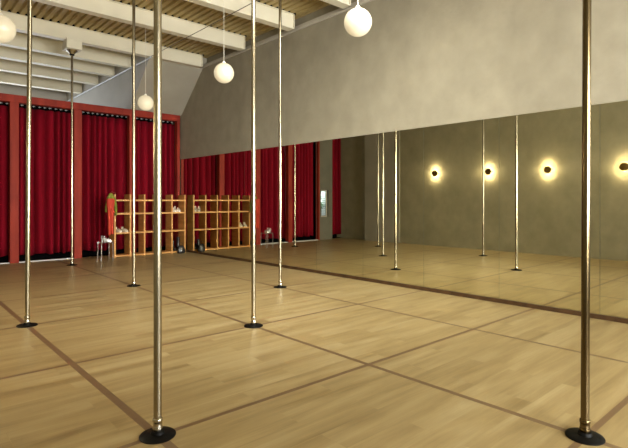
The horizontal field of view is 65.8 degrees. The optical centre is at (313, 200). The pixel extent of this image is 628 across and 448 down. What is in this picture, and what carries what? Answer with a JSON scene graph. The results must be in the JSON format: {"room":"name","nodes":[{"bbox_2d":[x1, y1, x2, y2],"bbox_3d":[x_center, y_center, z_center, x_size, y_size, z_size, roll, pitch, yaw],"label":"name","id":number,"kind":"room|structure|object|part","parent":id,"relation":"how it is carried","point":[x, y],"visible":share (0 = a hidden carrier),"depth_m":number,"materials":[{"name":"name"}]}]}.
{"room":"pole dance studio","nodes":[
{"label":"pole dance studio","id":0,"kind":"room"},
{"bbox_2d":[0,83,66,100],"bbox_3d":[-9.608,-1.188,15.049,7.425,5.076,0.135,0,0,-42],"label":"wall","id":1,"kind":"structure","parent":0,"point":[4,88],"depth_m":15.56,"materials":[{"name":"white paint"}]},
{"bbox_2d":[67,56,180,115],"bbox_3d":[-5.314,-1.188,14.368,1.944,5.076,6.615,0,0,-42],"label":"wall","id":2,"kind":"structure","parent":0,"point":[116,92],"depth_m":12.85,"materials":[{"name":"white paint"}]},
{"bbox_2d":[67,56,151,100],"bbox_3d":[-5.956,-3.267,13.557,0.042,0.040,6.696,0,0,-42],"label":"conduit","id":3,"kind":"object","parent":2,"relation":"attached to","point":[148,58],"visible":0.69,"depth_m":12.83,"materials":[{"name":"grey metal"}]},
{"bbox_2d":[0,0,330,92],"bbox_3d":[-2.497,-3.659,7.192,7.513,0.135,21.060,0,0,-42],"label":"ceiling","id":4,"kind":"structure","parent":0,"point":[184,9],"depth_m":9.58,"materials":[{"name":"beige paint"}]},
{"bbox_2d":[0,0,15,42],"bbox_3d":[-4.013,-2.809,6.212,0.344,1.562,0.344,0,0,-42],"label":"globe pendant lamp","id":5,"kind":"object","parent":4,"relation":"hanging from","point":[7,27],"visible":1,"depth_m":6.15,"materials":[{"name":"beige glass"}]},
{"bbox_3d":[-4.013,-2.200,6.212,0.344,0.344,0.344,0,0,-42],"label":"glass globe","id":6,"kind":"part","parent":5,"relation":"part of","materials":[{"name":"beige glass"}]},
{"bbox_2d":[0,71,81,93],"bbox_3d":[-9.046,-3.440,13.259,5.060,0.292,0.176,0,0,-42],"label":"ceiling beam","id":7,"kind":"structure","parent":4,"relation":"attached to","point":[5,77],"depth_m":14.16,"materials":[{"name":"white paint"}]},
{"bbox_2d":[0,58,98,84],"bbox_3d":[-8.054,-3.440,12.154,5.060,0.292,0.176,0,0,-42],"label":"ceiling beam","id":8,"kind":"structure","parent":4,"relation":"attached to","point":[6,65],"depth_m":12.96,"materials":[{"name":"white paint"}]},
{"bbox_2d":[0,45,114,76],"bbox_3d":[-7.207,-3.440,11.210,5.060,0.292,0.176,0,0,-42],"label":"ceiling beam","id":9,"kind":"structure","parent":4,"relation":"attached to","point":[9,53],"depth_m":11.94,"materials":[{"name":"beige metal"}]},
{"bbox_2d":[0,32,130,67],"bbox_3d":[-6.458,-3.440,10.376,5.060,0.292,0.176,0,0,-42],"label":"ceiling beam","id":10,"kind":"structure","parent":4,"relation":"attached to","point":[39,44],"depth_m":11.11,"materials":[{"name":"white wood"}]},
{"bbox_2d":[1,10,202,67],"bbox_3d":[-5.077,-3.440,10.001,6.116,0.292,0.176,0,0,-42],"label":"ceiling beam","id":11,"kind":"structure","parent":4,"relation":"attached to","point":[40,27],"depth_m":10.38,"materials":[{"name":"beige metal"}]},
{"bbox_2d":[32,0,244,50],"bbox_3d":[-3.832,-3.440,8.615,6.116,0.292,0.176,0,0,-42],"label":"ceiling beam","id":12,"kind":"structure","parent":4,"relation":"attached to","point":[108,9],"depth_m":9.19,"materials":[{"name":"beige metal"}]},
{"bbox_2d":[152,0,257,55],"bbox_3d":[-1.487,-3.283,8.579,0.012,0.010,6.656,0,0,-42],"label":"cable","id":13,"kind":"object","parent":12,"relation":"attached to","point":[256,0],"visible":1,"depth_m":9.13,"materials":[{"name":"brown plastic"}]},
{"bbox_2d":[137,28,153,110],"bbox_3d":[-3.314,-2.679,9.543,0.300,1.823,0.300,0,0,-42],"label":"globe pendant lamp","id":14,"kind":"object","parent":4,"relation":"hanging from","point":[145,102],"visible":0.94,"depth_m":9.46,"materials":[{"name":"beige glass"}]},
{"bbox_3d":[-3.314,-1.917,9.543,0.300,0.300,0.300,0,0,-42],"label":"glass globe","id":15,"kind":"part","parent":14,"relation":"part of","materials":[{"name":"beige glass"}]},
{"bbox_3d":[-3.314,-2.838,9.543,0.006,1.503,0.006,0,0,26],"label":"cord","id":16,"kind":"part","parent":14,"relation":"part of","materials":[{"name":"beige plastic"}]},
{"bbox_2d":[214,61,233,82],"bbox_3d":[-1.357,-2.679,7.308,0.300,1.823,0.300,0,0,-42],"label":"globe pendant lamp","id":17,"kind":"object","parent":4,"relation":"hanging from","point":[223,72],"visible":1,"depth_m":7.20,"materials":[{"name":"beige glass"}]},
{"bbox_2d":[185,0,294,30],"bbox_3d":[-2.705,-3.440,7.359,6.116,0.292,0.176,0,0,-42],"label":"ceiling beam","id":18,"kind":"structure","parent":4,"relation":"attached to","point":[265,14],"depth_m":8.79,"materials":[{"name":"white wood"}]},
{"bbox_2d":[321,0,350,8],"bbox_3d":[-1.704,-3.440,6.244,6.116,0.292,0.176,0,0,-42],"label":"ceiling beam","id":19,"kind":"structure","parent":4,"relation":"attached to","point":[343,4],"depth_m":8.16,"materials":[{"name":"white wood"}]},
{"bbox_2d":[344,5,371,36],"bbox_3d":[0.473,-2.679,5.223,0.300,1.823,0.300,0,0,-42],"label":"globe pendant lamp","id":20,"kind":"object","parent":4,"relation":"hanging from","point":[358,21],"visible":1,"depth_m":5.12,"materials":[{"name":"beige glass"}]},
{"bbox_2d":[131,58,206,114],"bbox_3d":[-3.617,-2.933,12.198,1.561,1.316,1.124,0,0,-42],"label":"wall","id":21,"kind":"structure","parent":0,"point":[179,81],"depth_m":12.12,"materials":[{"name":"grey paint"}]},
{"bbox_2d":[0,252,627,447],"bbox_3d":[-2.529,1.404,7.163,7.425,0.108,21.330,0,0,-42],"label":"floor","id":22,"kind":"structure","parent":0,"point":[333,361],"depth_m":4.09,"materials":[{"name":"brown wood"}]},
{"bbox_2d":[16,0,37,327],"bbox_3d":[-3.055,-1.119,5.211,0.300,4.939,0.310,0,0,-42],"label":"pole","id":23,"kind":"object","parent":22,"relation":"on","point":[27,323],"visible":1,"depth_m":5.21,"materials":[{"name":"silver metal"}]},
{"bbox_3d":[-3.092,1.334,5.229,0.204,0.032,0.204,0,0,-42],"label":"plate","id":24,"kind":"part","parent":23,"relation":"part of","materials":[{"name":"black metal"}]},
{"bbox_2d":[62,37,81,265],"bbox_3d":[-5.025,-0.990,10.086,0.300,4.679,0.310,0,0,-42],"label":"pole","id":25,"kind":"object","parent":22,"relation":"on","point":[73,46],"visible":1,"depth_m":10.08,"materials":[{"name":"silver metal"}]},
{"bbox_2d":[66,49,77,55],"bbox_3d":[-5.042,-3.069,10.104,0.220,0.100,0.220,0,0,-42],"label":"socket","id":26,"kind":"object","parent":25,"relation":"attached to","point":[72,52],"depth_m":10.06,"materials":[{"name":"silver metal"}]},
{"bbox_2d":[0,93,179,262],"bbox_3d":[-5.549,-0.461,11.328,5.140,3.622,0.162,0,0,-42],"label":"wall","id":27,"kind":"structure","parent":22,"relation":"on","point":[14,101],"depth_m":11.23,"materials":[{"name":"red paint"}]},
{"bbox_2d":[0,102,8,256],"bbox_3d":[-7.128,-0.451,10.210,1.286,3.364,0.218,0,0,-42],"label":"curtain","id":28,"kind":"object","parent":27,"relation":"hanging from","point":[4,110],"visible":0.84,"depth_m":10.51,"materials":[{"name":"fabric"}]},
{"bbox_3d":[-6.491,-0.381,10.486,0.167,3.463,0.157,0,0,-42],"label":"post","id":29,"kind":"part","parent":27,"relation":"part of","materials":[{"name":"red paint"}]},
{"bbox_2d":[0,258,73,263],"bbox_3d":[-6.511,1.343,10.473,2.430,0.012,0.135,0,0,-42],"label":"trim","id":30,"kind":"structure","parent":27,"relation":"attached to","point":[59,258],"depth_m":10.79,"materials":[{"name":"white"}]},
{"bbox_2d":[19,104,70,255],"bbox_3d":[-6.161,-0.451,11.079,1.257,3.364,0.228,0,0,-42],"label":"curtain","id":31,"kind":"object","parent":27,"relation":"hanging from","point":[50,214],"visible":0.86,"depth_m":11.11,"materials":[{"name":"fabric"}]},
{"bbox_3d":[-6.122,-2.123,11.036,1.239,0.020,0.034,0,0,-42],"label":"rail","id":32,"kind":"part","parent":31,"relation":"part of","materials":[{"name":"black metal"}]},
{"bbox_3d":[-5.538,-0.381,11.341,0.167,3.463,0.157,0,0,-42],"label":"post","id":33,"kind":"part","parent":27,"relation":"part of","materials":[{"name":"red paint"}]},
{"bbox_2d":[0,103,171,262],"bbox_3d":[-6.199,-0.608,11.080,6.412,3.915,0.338,0,0,-42],"label":"trim","id":34,"kind":"structure","parent":27,"relation":"attached to","point":[85,253],"depth_m":11.55,"materials":[{"name":"black"}]},
{"bbox_2d":[82,111,126,250],"bbox_3d":[-5.209,-0.451,11.934,1.248,3.364,0.218,0,0,-42],"label":"curtain","id":35,"kind":"object","parent":27,"relation":"hanging from","point":[104,139],"visible":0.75,"depth_m":11.90,"materials":[{"name":"fabric"}]},
{"bbox_3d":[-5.170,-2.123,11.890,1.239,0.020,0.034,0,0,-42],"label":"rail","id":36,"kind":"part","parent":35,"relation":"part of","materials":[{"name":"black metal"}]},
{"bbox_3d":[-4.586,-0.381,12.196,0.167,3.463,0.157,0,0,-42],"label":"post","id":37,"kind":"part","parent":27,"relation":"part of","materials":[{"name":"red paint"}]},
{"bbox_2d":[136,117,174,247],"bbox_3d":[-4.276,-0.451,12.776,1.218,3.364,0.232,0,0,-42],"label":"curtain","id":38,"kind":"object","parent":27,"relation":"hanging from","point":[144,130],"visible":0.52,"depth_m":12.74,"materials":[{"name":"fabric"}]},
{"bbox_3d":[-3.667,-0.381,13.020,0.078,3.463,0.157,0,0,-42],"label":"post","id":39,"kind":"part","parent":27,"relation":"part of","materials":[{"name":"red paint"}]},
{"bbox_2d":[97,241,113,261],"bbox_3d":[-4.672,1.137,10.863,0.299,0.426,0.299,0,0,-42],"label":"stool","id":40,"kind":"object","parent":22,"relation":"on","point":[101,242],"visible":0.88,"depth_m":10.85,"materials":[{"name":"white plastic"}]},
{"bbox_2d":[127,0,140,286],"bbox_3d":[-2.829,-1.119,7.640,0.300,4.939,0.310,0,0,-42],"label":"pole","id":41,"kind":"object","parent":22,"relation":"on","point":[133,284],"visible":1,"depth_m":7.64,"materials":[{"name":"silver metal"}]},
{"bbox_3d":[-2.846,1.334,7.659,0.204,0.032,0.204,0,0,-42],"label":"plate","id":42,"kind":"part","parent":41,"relation":"part of","materials":[{"name":"black metal"}]},
{"bbox_2d":[109,194,185,257],"bbox_3d":[-4.111,0.604,12.083,1.818,1.492,0.338,0,0,-42],"label":"cubby shelf","id":43,"kind":"object","parent":22,"relation":"on","point":[127,200],"visible":0.83,"depth_m":12.03,"materials":[{"name":"brown wood"}]},
{"bbox_2d":[107,199,114,234],"bbox_3d":[-4.670,0.378,11.147,0.181,0.837,0.076,0,0,-42],"label":"trousers","id":44,"kind":"object","parent":43,"relation":"hanging from","point":[110,202],"visible":1,"depth_m":11.11,"materials":[{"name":"fabric"}]},
{"bbox_3d":[-4.696,0.466,11.123,0.084,0.662,0.076,0,0,-42],"label":"trouser leg","id":45,"kind":"part","parent":44,"relation":"part of","materials":[{"name":"fabric"}]},
{"bbox_3d":[-4.642,0.456,11.172,0.084,0.642,0.076,0,0,-42],"label":"trouser leg","id":46,"kind":"part","parent":44,"relation":"part of","materials":[{"name":"fabric"}]},
{"bbox_2d":[105,193,116,214],"bbox_3d":[-4.699,0.073,11.240,0.274,0.556,0.076,0,0,-42],"label":"jacket","id":47,"kind":"object","parent":43,"relation":"hanging from","point":[110,196],"visible":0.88,"depth_m":11.23,"materials":[{"name":"green fabric"}]},
{"bbox_3d":[-4.774,0.604,11.488,0.038,1.492,0.338,0,0,-42],"label":"panel","id":48,"kind":"part","parent":43,"relation":"part of","materials":[{"name":"brown wood"}]},
{"bbox_2d":[176,237,179,249],"bbox_3d":[-3.505,1.125,12.595,0.089,0.340,0.224,0,0,-42],"label":"boot","id":49,"kind":"object","parent":43,"relation":"on","point":[177,238],"visible":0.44,"depth_m":12.61,"materials":[{"name":"black leather"}]},
{"bbox_3d":[-3.449,0.604,12.678,0.038,1.492,0.338,0,0,-42],"label":"panel","id":50,"kind":"part","parent":43,"relation":"part of","materials":[{"name":"brown wood"}]},
{"bbox_2d":[139,0,175,443],"bbox_3d":[-0.880,-1.119,2.765,0.300,4.939,0.310,0,0,-42],"label":"pole","id":51,"kind":"object","parent":22,"relation":"on","point":[158,434],"visible":1,"depth_m":2.76,"materials":[{"name":"brushed brass steel"},{"name":"black rubber"},{"name":"silver"}]},
{"bbox_3d":[-0.897,1.334,2.783,0.204,0.032,0.204,0,0,-42],"label":"plate","id":52,"kind":"part","parent":51,"relation":"part of","materials":[{"name":"black"}]},
{"bbox_2d":[177,243,185,253],"bbox_3d":[-3.380,1.210,12.368,0.223,0.280,0.118,0,0,-42],"label":"drawstring bag","id":53,"kind":"object","parent":22,"relation":"on","point":[181,249],"visible":1,"depth_m":12.32,"materials":[{"name":"black fabric"}]},
{"bbox_2d":[244,0,262,327],"bbox_3d":[-0.634,-1.119,5.194,0.300,4.939,0.310,0,0,-42],"label":"pole","id":54,"kind":"object","parent":22,"relation":"on","point":[253,324],"visible":1,"depth_m":5.20,"materials":[{"name":"brushed brass steel"},{"name":"black rubber"},{"name":"silver"}]},
{"bbox_3d":[-0.651,1.334,5.213,0.204,0.032,0.204,0,0,-42],"label":"plate","id":55,"kind":"part","parent":54,"relation":"part of","materials":[{"name":"black metal"}]},
{"bbox_2d":[274,0,285,287],"bbox_3d":[-0.509,-1.119,7.514,0.300,4.939,0.310,0,0,-42],"label":"pole","id":56,"kind":"object","parent":22,"relation":"on","point":[280,1],"visible":1,"depth_m":7.51,"materials":[{"name":"silver metal"}]},
{"bbox_2d":[565,0,605,445],"bbox_3d":[1.574,-1.119,2.748,0.300,4.939,0.310,0,0,-42],"label":"pole","id":57,"kind":"object","parent":22,"relation":"on","point":[584,435],"visible":1,"depth_m":2.75,"materials":[{"name":"silver metal"}]},
{"bbox_3d":[1.545,1.334,2.767,0.204,0.032,0.204,0,0,-42],"label":"plate","id":58,"kind":"part","parent":57,"relation":"part of","materials":[{"name":"black"}]},
{"bbox_2d":[172,0,627,314],"bbox_3d":[1.677,-1.188,7.600,0.581,5.076,16.092,0,0,-42],"label":"wall","id":59,"kind":"structure","parent":0,"point":[419,63],"depth_m":7.51,"materials":[{"name":"grey paint"}]},
{"bbox_2d":[1,0,295,55],"bbox_3d":[-2.756,-3.603,7.653,5.866,0.051,6.691,0,0,-42],"label":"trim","id":60,"kind":"structure","parent":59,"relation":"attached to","point":[113,0],"depth_m":9.81,"materials":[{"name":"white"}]},
{"bbox_2d":[181,158,192,250],"bbox_3d":[-3.346,0.100,12.757,0.012,2.392,0.636,0,0,-42],"label":"mirror panel","id":61,"kind":"object","parent":59,"relation":"attached to","point":[186,164],"visible":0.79,"depth_m":12.68,"materials":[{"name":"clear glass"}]},
{"bbox_2d":[193,155,216,253],"bbox_3d":[-2.729,0.100,12.082,0.012,2.392,1.186,0,0,-42],"label":"mirror panel","id":62,"kind":"object","parent":59,"relation":"attached to","point":[205,167],"visible":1,"depth_m":12.03,"materials":[{"name":"clear glass"}]},
{"bbox_2d":[217,151,244,258],"bbox_3d":[-1.930,0.100,11.207,0.012,2.392,1.178,0,0,-42],"label":"mirror panel","id":63,"kind":"object","parent":59,"relation":"attached to","point":[230,166],"visible":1,"depth_m":11.16,"materials":[{"name":"clear glass"}]},
{"bbox_2d":[245,147,277,263],"bbox_3d":[-1.131,0.100,10.331,0.012,2.392,1.186,0,0,-42],"label":"mirror panel","id":64,"kind":"object","parent":59,"relation":"attached to","point":[266,158],"visible":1,"depth_m":10.23,"materials":[{"name":"clear glass"}]},
{"bbox_2d":[202,0,373,67],"bbox_3d":[2.034,-3.360,6.905,0.222,0.098,14.580,0,0,-42],"label":"trim","id":65,"kind":"structure","parent":59,"relation":"attached to","point":[359,2],"depth_m":9.38,"materials":[{"name":"beige paint"}]},
{"bbox_2d":[278,142,316,269],"bbox_3d":[-0.339,0.100,9.464,0.012,2.392,1.155,0,0,-42],"label":"mirror panel","id":66,"kind":"object","parent":59,"relation":"attached to","point":[299,161],"visible":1,"depth_m":9.41,"materials":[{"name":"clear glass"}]},
{"bbox_2d":[317,135,362,276],"bbox_3d":[0.441,0.100,8.610,0.012,2.392,1.152,0,0,-42],"label":"mirror panel","id":67,"kind":"object","parent":59,"relation":"attached to","point":[339,161],"visible":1,"depth_m":8.59,"materials":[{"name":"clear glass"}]},
{"bbox_2d":[363,127,423,286],"bbox_3d":[1.241,0.100,7.734,0.012,2.392,1.213,0,0,-42],"label":"mirror panel","id":68,"kind":"object","parent":59,"relation":"attached to","point":[393,162],"visible":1,"depth_m":7.70,"materials":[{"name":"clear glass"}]},
{"bbox_2d":[186,250,627,323],"bbox_3d":[1.679,1.324,7.240,0.035,0.051,15.553,0,0,-42],"label":"baseboard","id":69,"kind":"structure","parent":59,"relation":"attached to","point":[510,302],"depth_m":6.94,"materials":[{"name":"brown wood"}]},
{"bbox_2d":[424,117,498,297],"bbox_3d":[2.050,0.100,6.848,0.012,2.392,1.180,0,0,-42],"label":"mirror panel","id":70,"kind":"object","parent":59,"relation":"attached to","point":[461,160],"visible":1,"depth_m":6.80,"materials":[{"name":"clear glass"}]},
{"bbox_2d":[499,104,599,313],"bbox_3d":[2.854,0.100,5.968,0.012,2.392,1.196,0,0,-42],"label":"mirror panel","id":71,"kind":"object","parent":59,"relation":"attached to","point":[540,153],"visible":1,"depth_m":5.95,"materials":[{"name":"silver glass"}]},
{"bbox_2d":[600,100,627,318],"bbox_3d":[3.670,0.100,5.075,0.012,2.392,1.215,0,0,-42],"label":"mirror panel","id":72,"kind":"object","parent":59,"relation":"attached to","point":[614,115],"visible":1,"depth_m":5.41,"materials":[{"name":"silver glass"}]}
]}

